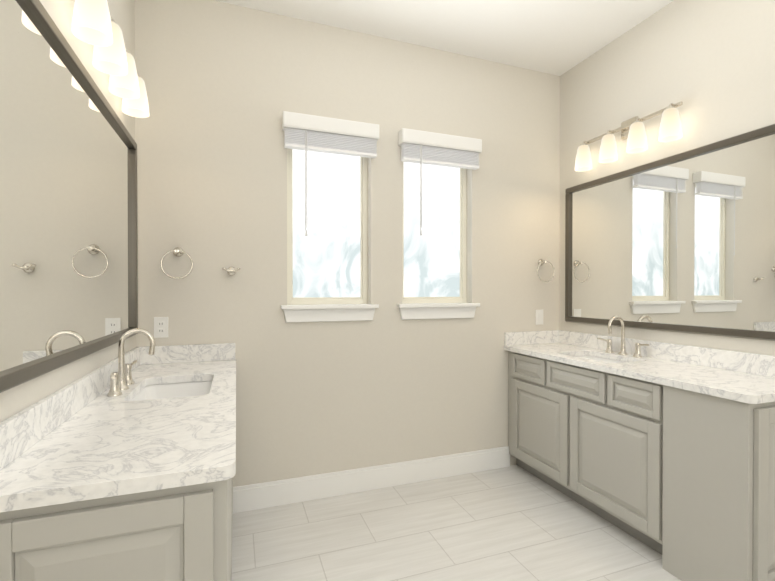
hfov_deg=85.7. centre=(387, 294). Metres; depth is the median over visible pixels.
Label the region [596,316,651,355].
faucet
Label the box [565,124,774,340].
mirror
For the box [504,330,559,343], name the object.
backsplash
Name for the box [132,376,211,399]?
sink
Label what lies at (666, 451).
bathroom vanity
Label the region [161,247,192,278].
towel ring
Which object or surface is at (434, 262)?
window
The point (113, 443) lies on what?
countertop
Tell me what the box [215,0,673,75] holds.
ceiling
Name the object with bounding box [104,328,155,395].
faucet
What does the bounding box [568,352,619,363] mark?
sink
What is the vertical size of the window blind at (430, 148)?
0.708 m
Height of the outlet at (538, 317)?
0.116 m
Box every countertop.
[0,360,235,507]
[504,344,774,403]
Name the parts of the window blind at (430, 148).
cord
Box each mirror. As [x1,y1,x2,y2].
[0,0,137,392]
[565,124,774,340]
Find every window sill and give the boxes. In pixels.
[281,304,378,309]
[283,308,374,322]
[397,303,479,307]
[399,307,475,319]
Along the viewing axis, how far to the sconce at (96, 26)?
1.58 m
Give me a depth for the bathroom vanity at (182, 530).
0.92 m
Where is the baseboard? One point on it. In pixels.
(250, 497)
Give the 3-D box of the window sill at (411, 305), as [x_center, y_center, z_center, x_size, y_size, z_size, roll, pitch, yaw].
[0.347,0.077,3.002,0.630,0.025,0.175,0,0,-20]
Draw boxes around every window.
[287,149,367,304]
[402,162,466,302]
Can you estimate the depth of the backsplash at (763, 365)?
2.30 m
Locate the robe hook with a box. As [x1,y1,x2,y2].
[222,267,239,274]
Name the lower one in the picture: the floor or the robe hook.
the floor
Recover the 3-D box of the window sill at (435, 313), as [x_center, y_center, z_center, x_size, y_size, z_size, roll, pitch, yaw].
[0.364,0.132,2.957,0.604,0.085,0.019,0,0,-20]
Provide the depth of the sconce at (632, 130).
2.60 m
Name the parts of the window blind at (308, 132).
cord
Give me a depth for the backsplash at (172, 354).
2.41 m
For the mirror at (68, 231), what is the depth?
1.28 m
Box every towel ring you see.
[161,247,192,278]
[537,259,553,281]
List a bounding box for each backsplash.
[0,359,115,467]
[156,344,234,363]
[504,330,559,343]
[560,330,774,375]
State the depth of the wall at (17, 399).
1.50 m
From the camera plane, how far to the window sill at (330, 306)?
2.66 m
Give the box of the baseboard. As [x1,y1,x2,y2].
[233,446,509,513]
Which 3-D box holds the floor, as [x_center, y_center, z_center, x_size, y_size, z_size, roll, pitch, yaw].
[0.836,1.376,0.484,2.950,0.100,5.010,0,0,-20]
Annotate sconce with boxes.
[71,0,148,117]
[575,101,682,171]
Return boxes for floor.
[231,465,680,580]
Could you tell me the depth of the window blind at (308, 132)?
2.62 m
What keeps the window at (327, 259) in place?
in the wall at (227, 85)
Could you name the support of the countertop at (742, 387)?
on the bathroom vanity at (666, 451)
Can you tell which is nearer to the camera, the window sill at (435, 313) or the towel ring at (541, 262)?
the window sill at (435, 313)
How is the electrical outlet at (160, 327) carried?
attached to the wall at (227, 85)
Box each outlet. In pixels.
[154,317,167,337]
[535,310,542,324]
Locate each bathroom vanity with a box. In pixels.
[0,476,232,580]
[508,352,774,580]
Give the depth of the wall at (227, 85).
2.69 m
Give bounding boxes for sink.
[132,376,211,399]
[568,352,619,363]
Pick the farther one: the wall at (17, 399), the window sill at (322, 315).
the window sill at (322, 315)
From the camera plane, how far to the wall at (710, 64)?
2.45 m
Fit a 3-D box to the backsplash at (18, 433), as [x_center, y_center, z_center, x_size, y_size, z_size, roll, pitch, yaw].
[-1.117,0.347,1.572,0.019,0.100,1.618,0,0,-20]
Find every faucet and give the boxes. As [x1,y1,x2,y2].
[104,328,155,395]
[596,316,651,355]
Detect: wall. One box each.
[0,0,135,421]
[135,0,559,486]
[559,0,774,355]
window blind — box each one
[282,111,378,235]
[398,128,481,234]

